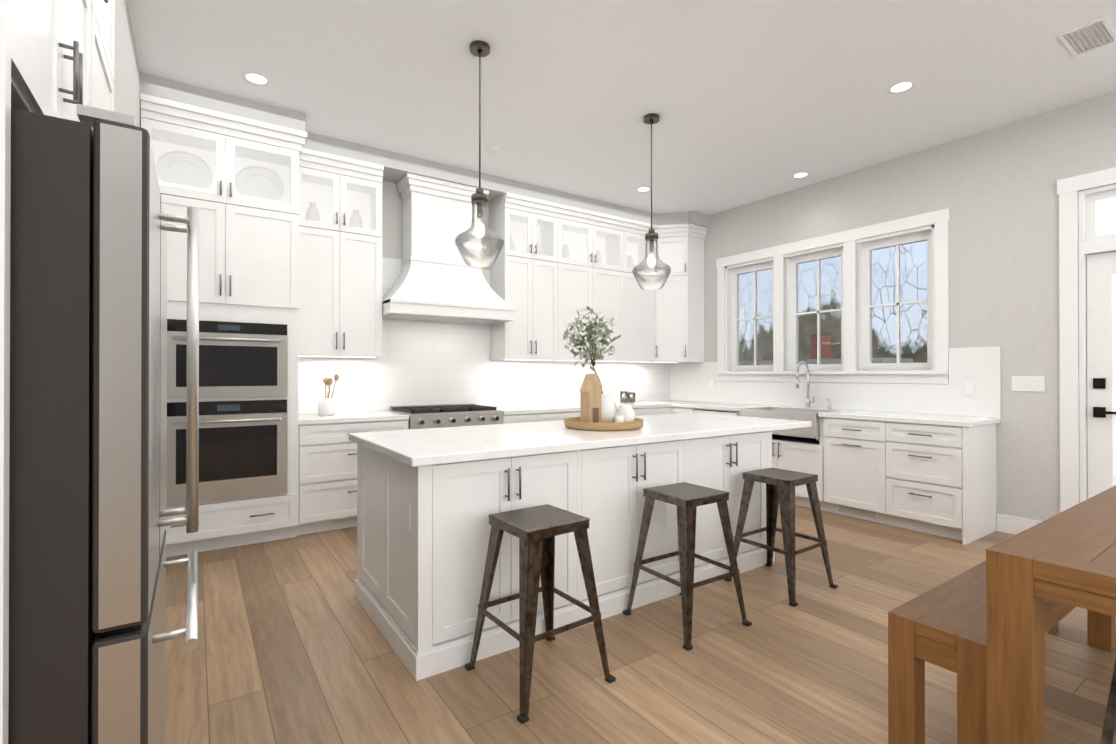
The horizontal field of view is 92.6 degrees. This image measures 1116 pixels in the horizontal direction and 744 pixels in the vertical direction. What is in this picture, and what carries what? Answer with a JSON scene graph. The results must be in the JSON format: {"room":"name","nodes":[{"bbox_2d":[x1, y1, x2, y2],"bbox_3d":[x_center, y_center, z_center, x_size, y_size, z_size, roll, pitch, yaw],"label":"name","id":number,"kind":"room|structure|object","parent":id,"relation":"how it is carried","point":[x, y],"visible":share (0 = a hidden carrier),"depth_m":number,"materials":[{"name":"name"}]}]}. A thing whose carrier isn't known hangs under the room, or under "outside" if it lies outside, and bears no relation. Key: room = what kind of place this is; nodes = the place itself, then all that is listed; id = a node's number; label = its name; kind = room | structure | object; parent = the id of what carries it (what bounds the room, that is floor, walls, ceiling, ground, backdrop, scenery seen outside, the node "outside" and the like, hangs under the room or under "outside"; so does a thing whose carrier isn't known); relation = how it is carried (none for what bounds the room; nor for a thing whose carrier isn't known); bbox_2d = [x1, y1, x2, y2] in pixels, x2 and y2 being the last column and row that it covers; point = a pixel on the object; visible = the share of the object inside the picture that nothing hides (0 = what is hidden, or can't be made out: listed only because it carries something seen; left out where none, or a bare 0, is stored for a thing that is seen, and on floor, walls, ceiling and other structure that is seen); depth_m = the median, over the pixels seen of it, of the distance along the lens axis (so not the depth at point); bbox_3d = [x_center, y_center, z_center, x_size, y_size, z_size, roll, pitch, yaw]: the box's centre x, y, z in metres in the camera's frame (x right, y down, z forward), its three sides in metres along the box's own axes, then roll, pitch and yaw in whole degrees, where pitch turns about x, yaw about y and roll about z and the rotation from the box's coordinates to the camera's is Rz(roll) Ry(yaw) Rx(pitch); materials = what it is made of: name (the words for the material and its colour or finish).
{"room":"kitchen","nodes":[
{"label":"kitchen","id":0,"kind":"room"},
{"bbox_2d":[0,0,95,187],"bbox_3d":[-1.556,-0.931,1.179,0.680,0.703,0.928,0,0,-34],"label":"upper cabinet","id":1,"kind":"object","parent":0,"relation":"attached to","point":[48,47],"depth_m":1.24,"materials":[{"name":"white paint"}]},
{"bbox_2d":[114,0,140,126],"bbox_3d":[-2.820,-0.358,3.002,0.670,3.290,2.260,0,0,-34],"label":"wall","id":2,"kind":"structure","parent":0,"point":[127,100],"depth_m":2.81,"materials":[{"name":"beige paint"}]},
{"bbox_2d":[152,144,215,191],"bbox_3d":[-2.752,-1.469,3.934,0.340,0.224,0.287,0,0,-34],"label":"decorative plate","id":3,"kind":"object","parent":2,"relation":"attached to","point":[188,167],"depth_m":3.72,"materials":[{"name":"white ceramic"}]},
{"bbox_2d":[232,156,287,203],"bbox_3d":[-2.350,-1.468,4.207,0.340,0.224,0.287,0,0,-34],"label":"decorative plate","id":4,"kind":"object","parent":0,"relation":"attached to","point":[249,178],"depth_m":3.97,"materials":[{"name":"white ceramic"}]},
{"bbox_2d":[140,72,709,227],"bbox_3d":[-0.005,-1.925,3.948,6.380,0.148,3.880,0,0,-34],"label":"crown molding","id":5,"kind":"structure","parent":0,"point":[397,167],"depth_m":4.84,"materials":[{"name":"paint"}]},
{"bbox_2d":[343,181,654,412],"bbox_3d":[-1.144,-0.347,5.647,6.780,3.290,0.220,0,0,-34],"label":"wall","id":6,"kind":"structure","parent":0,"point":[392,223],"depth_m":5.20,"materials":[{"name":"beige paint"}]},
{"bbox_2d":[144,124,303,227],"bbox_3d":[-2.646,-1.490,4.279,1.009,0.535,0.346,0,0,-34],"label":"upper cabinet","id":7,"kind":"object","parent":6,"relation":"attached to","point":[224,152],"depth_m":3.86,"materials":[{"name":"white paint"}]},
{"bbox_2d":[300,216,383,359],"bbox_3d":[-1.976,-0.702,4.733,0.725,1.133,0.346,0,0,-34],"label":"upper cabinet","id":8,"kind":"object","parent":6,"relation":"attached to","point":[342,265],"depth_m":4.60,"materials":[{"name":"white paint"}]},
{"bbox_2d":[382,173,514,324],"bbox_3d":[-1.093,-1.177,5.194,1.238,1.334,0.554,0,0,-34],"label":"range hood","id":9,"kind":"object","parent":6,"relation":"attached to","point":[439,279],"visible":0.9,"depth_m":5.12,"materials":[{"name":"white paint"}]},
{"bbox_2d":[488,248,563,363],"bbox_3d":[-0.347,-0.698,5.844,0.717,1.133,0.346,0,0,-34],"label":"upper cabinet","id":10,"kind":"object","parent":6,"relation":"attached to","point":[532,283],"depth_m":5.69,"materials":[{"name":"white paint"}]},
{"bbox_2d":[548,256,619,363],"bbox_3d":[0.298,-0.696,6.285,1.074,1.133,0.346,0,0,-34],"label":"upper cabinet","id":11,"kind":"object","parent":6,"relation":"attached to","point":[595,285],"depth_m":6.15,"materials":[{"name":"white paint"}]},
{"bbox_2d":[620,264,655,363],"bbox_3d":[0.924,-0.695,6.691,0.647,1.133,0.380,0,0,-34],"label":"upper cabinet","id":12,"kind":"object","parent":6,"relation":"attached to","point":[637,305],"depth_m":6.55,"materials":[{"name":"white paint"}]},
{"bbox_2d":[648,240,695,271],"bbox_3d":[1.488,-1.455,7.051,0.406,0.485,0.426,0,0,-34],"label":"upper cabinet","id":13,"kind":"object","parent":6,"relation":"attached to","point":[693,241],"depth_m":6.73,"materials":[{"name":"white paint"}]},
{"bbox_2d":[656,268,707,363],"bbox_3d":[1.444,-0.694,6.901,0.643,1.133,0.619,0,0,-34],"label":"upper cabinet","id":14,"kind":"object","parent":6,"relation":"attached to","point":[680,302],"depth_m":6.70,"materials":[{"name":"white paint"}]},
{"bbox_2d":[127,0,1115,214],"bbox_3d":[1.246,-2.056,2.151,6.780,0.100,8.700,0,0,-34],"label":"ceiling","id":15,"kind":"structure","parent":0,"point":[748,101],"depth_m":3.61,"materials":[{"name":"white paint"}]},
{"bbox_2d":[242,72,270,85],"bbox_3d":[-2.057,-1.997,3.638,0.176,0.005,0.176,0,0,-34],"label":"recessed light","id":16,"kind":"object","parent":15,"relation":"in","point":[254,78],"visible":1,"depth_m":3.64,"materials":[{"name":"white plastic"}]},
{"bbox_2d":[455,40,503,266],"bbox_3d":[-0.481,-1.330,3.276,0.302,1.342,0.302,0,0,-34],"label":"pendant light","id":17,"kind":"object","parent":15,"relation":"hanging from","point":[479,49],"visible":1,"depth_m":3.28,"materials":[{"name":"clear glass"}]},
{"bbox_2d":[486,146,498,153],"bbox_3d":[-0.585,-1.980,4.763,0.124,0.029,0.124,0,0,-34],"label":"smoke detector","id":18,"kind":"object","parent":15,"relation":"attached to","point":[492,149],"visible":1,"depth_m":4.73,"materials":[{"name":"white plastic"}]},
{"bbox_2d":[636,187,650,192],"bbox_3d":[0.934,-1.988,5.818,0.176,0.005,0.176,0,0,-34],"label":"recessed light","id":19,"kind":"object","parent":15,"relation":"in","point":[644,189],"visible":0.96,"depth_m":5.81,"materials":[{"name":"white plastic"}]},
{"bbox_2d":[632,113,670,289],"bbox_3d":[0.733,-1.326,4.177,0.302,1.342,0.302,0,0,-34],"label":"pendant light","id":20,"kind":"object","parent":15,"relation":"hanging from","point":[651,236],"visible":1,"depth_m":4.19,"materials":[{"name":"clear glass"}]},
{"bbox_2d":[791,172,809,178],"bbox_3d":[2.456,-1.990,5.398,0.176,0.005,0.176,0,0,-34],"label":"recessed light","id":21,"kind":"object","parent":15,"relation":"in","point":[799,175],"visible":1,"depth_m":5.40,"materials":[{"name":"white plastic"}]},
{"bbox_2d":[887,80,915,93],"bbox_3d":[2.410,-1.996,3.744,0.176,0.005,0.176,0,0,-34],"label":"recessed light","id":22,"kind":"object","parent":15,"relation":"in","point":[902,87],"visible":1,"depth_m":3.74,"materials":[{"name":"white plastic"}]},
{"bbox_2d":[1058,17,1115,56],"bbox_3d":[3.176,-1.997,3.189,0.360,0.007,0.200,0,0,-34],"label":"ceiling vent","id":23,"kind":"object","parent":15,"relation":"in","point":[1067,39],"visible":1,"depth_m":3.18,"materials":[{"name":"white metal"}]},
{"bbox_2d":[164,505,1115,743],"bbox_3d":[1.246,1.334,2.138,6.780,0.100,8.700,0,0,-34],"label":"floor","id":24,"kind":"structure","parent":0,"point":[294,647],"depth_m":2.33,"materials":[{"name":"brown wood"}]},
{"bbox_2d":[0,0,114,743],"bbox_3d":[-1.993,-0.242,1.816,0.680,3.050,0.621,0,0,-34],"label":"panel","id":25,"kind":"object","parent":24,"relation":"on","point":[105,9],"depth_m":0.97,"materials":[{"name":"white paint"}]},
{"bbox_2d":[8,104,198,743],"bbox_3d":[-1.427,0.376,1.262,0.954,1.810,0.908,0,0,-34],"label":"fridge","id":26,"kind":"object","parent":24,"relation":"on","point":[89,635],"visible":1,"depth_m":1.06,"materials":[{"name":"grey metal"}]},
{"bbox_2d":[158,180,299,556],"bbox_3d":[-2.585,0.010,4.115,0.966,2.563,0.676,0,0,-34],"label":"tall cabinet","id":27,"kind":"object","parent":24,"relation":"on","point":[290,230],"depth_m":3.91,"materials":[{"name":"white paint"}]},
{"bbox_2d":[166,319,287,506],"bbox_3d":[-2.362,0.278,3.828,0.760,1.285,0.084,0,0,-34],"label":"wall ovens","id":28,"kind":"object","parent":27,"relation":"in","point":[242,448],"visible":0.94,"depth_m":3.85,"materials":[{"name":"silver metal"}]},
{"bbox_2d":[300,412,408,534],"bbox_3d":[-1.834,0.854,4.648,0.875,0.880,0.636,0,0,-34],"label":"base cabinet","id":29,"kind":"object","parent":24,"relation":"on","point":[328,458],"depth_m":4.29,"materials":[{"name":"white paint"}]},
{"bbox_2d":[318,370,338,415],"bbox_3d":[-1.974,0.179,4.582,0.161,0.386,0.169,0,0,-34],"label":"utensil crock","id":30,"kind":"object","parent":29,"relation":"on","point":[326,406],"visible":1,"depth_m":4.54,"materials":[{"name":"white ceramic"}]},
{"bbox_2d":[390,403,502,429],"bbox_3d":[-1.063,0.813,5.116,0.912,0.965,0.693,0,0,-34],"label":"range","id":31,"kind":"object","parent":24,"relation":"on","point":[440,416],"visible":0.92,"depth_m":4.92,"materials":[{"name":"silver metal"}]},
{"bbox_2d":[496,408,575,423],"bbox_3d":[-0.364,0.858,5.652,0.834,0.880,0.636,0,0,-34],"label":"base cabinet","id":32,"kind":"object","parent":24,"relation":"on","point":[510,415],"depth_m":5.38,"materials":[{"name":"white paint"}]},
{"bbox_2d":[465,504,615,723],"bbox_3d":[-0.083,0.950,2.268,0.478,0.670,0.478,0,0,-34],"label":"stool","id":33,"kind":"object","parent":24,"relation":"on","point":[535,530],"visible":1,"depth_m":2.21,"materials":[{"name":"brown metal"}]},
{"bbox_2d":[349,413,811,680],"bbox_3d":[0.307,0.822,3.454,2.930,0.935,1.090,0,0,-34],"label":"kitchen island","id":34,"kind":"object","parent":24,"relation":"on","point":[430,501],"visible":0.83,"depth_m":2.69,"materials":[{"name":"white paint"}]},
{"bbox_2d":[564,417,643,430],"bbox_3d":[0.292,0.328,3.416,0.510,0.050,0.510,0,0,-34],"label":"decorative tray","id":35,"kind":"object","parent":34,"relation":"on","point":[573,423],"visible":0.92,"depth_m":3.20,"materials":[{"name":"wood"}]},
{"bbox_2d":[579,374,602,422],"bbox_3d":[0.204,0.175,3.296,0.080,0.330,0.140,0,0,41],"label":"house","id":36,"kind":"object","parent":35,"relation":"on","point":[590,390],"visible":0.76,"depth_m":3.26,"materials":[{"name":"brown wood"}]},
{"bbox_2d":[563,306,620,422],"bbox_3d":[0.207,-0.043,3.432,0.417,0.768,0.397,0,0,-34],"label":"potted plant","id":37,"kind":"object","parent":35,"relation":"on","point":[609,409],"visible":0.92,"depth_m":3.40,"materials":[{"name":"green plant"}]},
{"bbox_2d":[614,413,627,422],"bbox_3d":[0.381,0.305,3.319,0.058,0.070,0.060,0,0,-34],"label":"decorative jar","id":38,"kind":"object","parent":35,"relation":"on","point":[621,417],"depth_m":3.31,"materials":[{"name":"white ceramic"}]},
{"bbox_2d":[618,404,634,421],"bbox_3d":[0.438,0.276,3.431,0.108,0.130,0.108,0,0,44],"label":"decorative jar","id":39,"kind":"object","parent":35,"relation":"on","point":[626,412],"depth_m":3.40,"materials":[{"name":"white ceramic"}]},
{"bbox_2d":[564,404,619,416],"bbox_3d":[0.252,0.859,6.071,0.884,0.880,0.636,0,0,-34],"label":"base cabinet","id":40,"kind":"object","parent":24,"relation":"on","point":[575,407],"depth_m":5.68,"materials":[{"name":"white paint"}]},
{"bbox_2d":[614,404,671,415],"bbox_3d":[0.876,0.861,6.472,0.827,0.880,0.678,0,0,-34],"label":"base cabinet","id":41,"kind":"object","parent":24,"relation":"on","point":[639,409],"depth_m":6.26,"materials":[{"name":"white paint"}]},
{"bbox_2d":[620,391,630,402],"bbox_3d":[0.807,0.304,6.528,0.094,0.149,0.094,0,0,44],"label":"canister","id":42,"kind":"object","parent":41,"relation":"on","point":[629,398],"depth_m":6.54,"materials":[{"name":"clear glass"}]},
{"bbox_2d":[631,392,634,402],"bbox_3d":[0.917,0.315,6.651,0.094,0.129,0.094,0,0,44],"label":"canister","id":43,"kind":"object","parent":41,"relation":"on","point":[632,393],"depth_m":6.61,"materials":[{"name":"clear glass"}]},
{"bbox_2d":[672,404,699,413],"bbox_3d":[1.725,0.861,6.458,0.672,0.880,0.426,0,0,-34],"label":"base cabinet","id":44,"kind":"object","parent":24,"relation":"on","point":[676,408],"depth_m":6.27,"materials":[{"name":"white paint"}]},
{"bbox_2d":[623,482,751,650],"bbox_3d":[0.665,0.952,2.778,0.470,0.670,0.470,0,0,-34],"label":"stool","id":45,"kind":"object","parent":24,"relation":"on","point":[686,499],"visible":0.98,"depth_m":2.70,"materials":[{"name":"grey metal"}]},
{"bbox_2d":[696,404,743,415],"bbox_3d":[2.000,0.859,6.087,0.636,0.880,0.742,0,0,-34],"label":"base cabinet","id":46,"kind":"object","parent":24,"relation":"on","point":[722,409],"depth_m":5.89,"materials":[{"name":"white paint"}]},
{"bbox_2d":[724,468,837,606],"bbox_3d":[1.350,0.953,3.246,0.470,0.670,0.470,0,0,-34],"label":"stool","id":47,"kind":"object","parent":24,"relation":"on","point":[781,484],"visible":0.96,"depth_m":3.19,"materials":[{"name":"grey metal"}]},
{"bbox_2d":[772,436,815,507],"bbox_3d":[2.450,0.987,5.427,0.636,0.620,0.987,0,0,-34],"label":"base cabinet","id":48,"kind":"object","parent":24,"relation":"on","point":[791,454],"depth_m":5.13,"materials":[{"name":"white paint"}]},
{"bbox_2d":[740,407,835,440],"bbox_3d":[2.360,0.509,5.401,0.516,0.255,0.822,0,0,-34],"label":"sink","id":49,"kind":"object","parent":48,"relation":"in","point":[807,433],"visible":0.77,"depth_m":5.17,"materials":[{"name":"silver metal"}]},
{"bbox_2d":[812,412,887,521],"bbox_3d":[2.827,0.855,4.875,0.636,0.880,0.597,0,0,-34],"label":"base cabinet","id":50,"kind":"object","parent":24,"relation":"on","point":[845,449],"depth_m":4.72,"materials":[{"name":"white paint"}]},
{"bbox_2d":[876,416,999,544],"bbox_3d":[3.136,0.853,4.420,0.638,0.880,0.617,0,0,-34],"label":"base cabinet","id":51,"kind":"object","parent":24,"relation":"on","point":[936,475],"depth_m":4.21,"materials":[{"name":"white paint"}]},
{"bbox_2d":[888,561,1115,743],"bbox_3d":[1.871,1.054,2.163,1.600,0.460,0.280,0,0,-34],"label":"bench","id":52,"kind":"object","parent":24,"relation":"on","point":[942,625],"visible":0.54,"depth_m":1.78,"materials":[{"name":"brown wood"}]},
{"bbox_2d":[986,485,1115,743],"bbox_3d":[2.368,0.902,1.719,2.000,0.760,1.000,0,0,-34],"label":"dining table","id":53,"kind":"object","parent":24,"relation":"on","point":[1067,556],"visible":1,"depth_m":1.52,"materials":[{"name":"brown wood"}]},
{"bbox_2d":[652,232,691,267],"bbox_3d":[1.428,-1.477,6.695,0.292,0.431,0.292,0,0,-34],"label":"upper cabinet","id":54,"kind":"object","parent":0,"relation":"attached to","point":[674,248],"depth_m":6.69,"materials":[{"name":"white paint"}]},
{"bbox_2d":[795,361,813,407],"bbox_3d":[2.552,0.130,5.508,0.247,0.492,0.102,0,0,-34],"label":"faucet","id":55,"kind":"object","parent":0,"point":[808,401],"visible":1,"depth_m":5.56,"materials":[{"name":"silver metal"}]},
{"bbox_2d":[680,91,1115,520],"bbox_3d":[3.955,-0.354,3.993,0.220,3.290,8.700,0,0,-34],"label":"wall","id":56,"kind":"structure","parent":0,"point":[994,190],"depth_m":4.32,"materials":[{"name":"beige paint"}]},
{"bbox_2d":[710,379,713,387],"bbox_3d":[1.940,0.147,6.714,0.008,0.110,0.070,0,0,-34],"label":"outlet","id":57,"kind":"object","parent":56,"relation":"attached to","point":[711,380],"depth_m":6.71,"materials":[{"name":"white plastic"}]},
{"bbox_2d":[715,208,949,383],"bbox_3d":[2.755,-0.652,5.681,0.261,1.520,2.480,0,0,-34],"label":"kitchen window","id":58,"kind":"structure","parent":56,"relation":"in","point":[853,248],"depth_m":5.33,"materials":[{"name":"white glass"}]},
{"bbox_2d":[964,382,974,394],"bbox_3d":[3.462,0.138,4.483,0.008,0.110,0.070,0,0,-34],"label":"outlet","id":59,"kind":"object","parent":56,"relation":"attached to","point":[969,388],"depth_m":4.48,"materials":[{"name":"white plastic"}]},
{"bbox_2d":[997,514,1042,534],"bbox_3d":[4.885,1.215,2.415,0.014,0.140,4.655,0,0,-34],"label":"baseboard","id":60,"kind":"structure","parent":56,"relation":"attached to","point":[1011,524],"depth_m":4.25,"materials":[{"name":"white wood"}]},
{"bbox_2d":[1012,376,1044,391],"bbox_3d":[3.685,0.092,4.182,0.010,0.120,0.200,0,0,-34],"label":"switch plate","id":61,"kind":"object","parent":56,"relation":"attached to","point":[1029,383],"visible":1,"depth_m":4.17,"materials":[{"name":"white paint"}]},
{"bbox_2d":[1057,167,1115,512],"bbox_3d":[4.201,-0.080,3.591,0.226,2.740,1.200,0,0,-34],"label":"entry door","id":62,"kind":"structure","parent":56,"relation":"in","point":[1088,421],"depth_m":3.93,"materials":[{"name":"white wood"}]},
{"label":"outside","id":63,"kind":"structure","parent":0,"visible":0},
{"bbox_2d":[739,241,926,362],"bbox_3d":[8.040,-3.435,10.242,0.001,12.500,24.000,0,0,-34],"label":"window panes","id":64,"kind":"structure","parent":63,"point":[909,264],"depth_m":12.40,"materials":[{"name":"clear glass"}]},
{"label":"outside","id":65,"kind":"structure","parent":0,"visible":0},
{"bbox_2d":[739,334,912,365],"bbox_3d":[5.192,0.752,13.247,1.300,3.150,6.000,0,0,-34],"label":"chimney","id":66,"kind":"object","parent":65,"point":[824,351],"depth_m":11.83,"materials":[{"name":"brown brick"}]}
]}

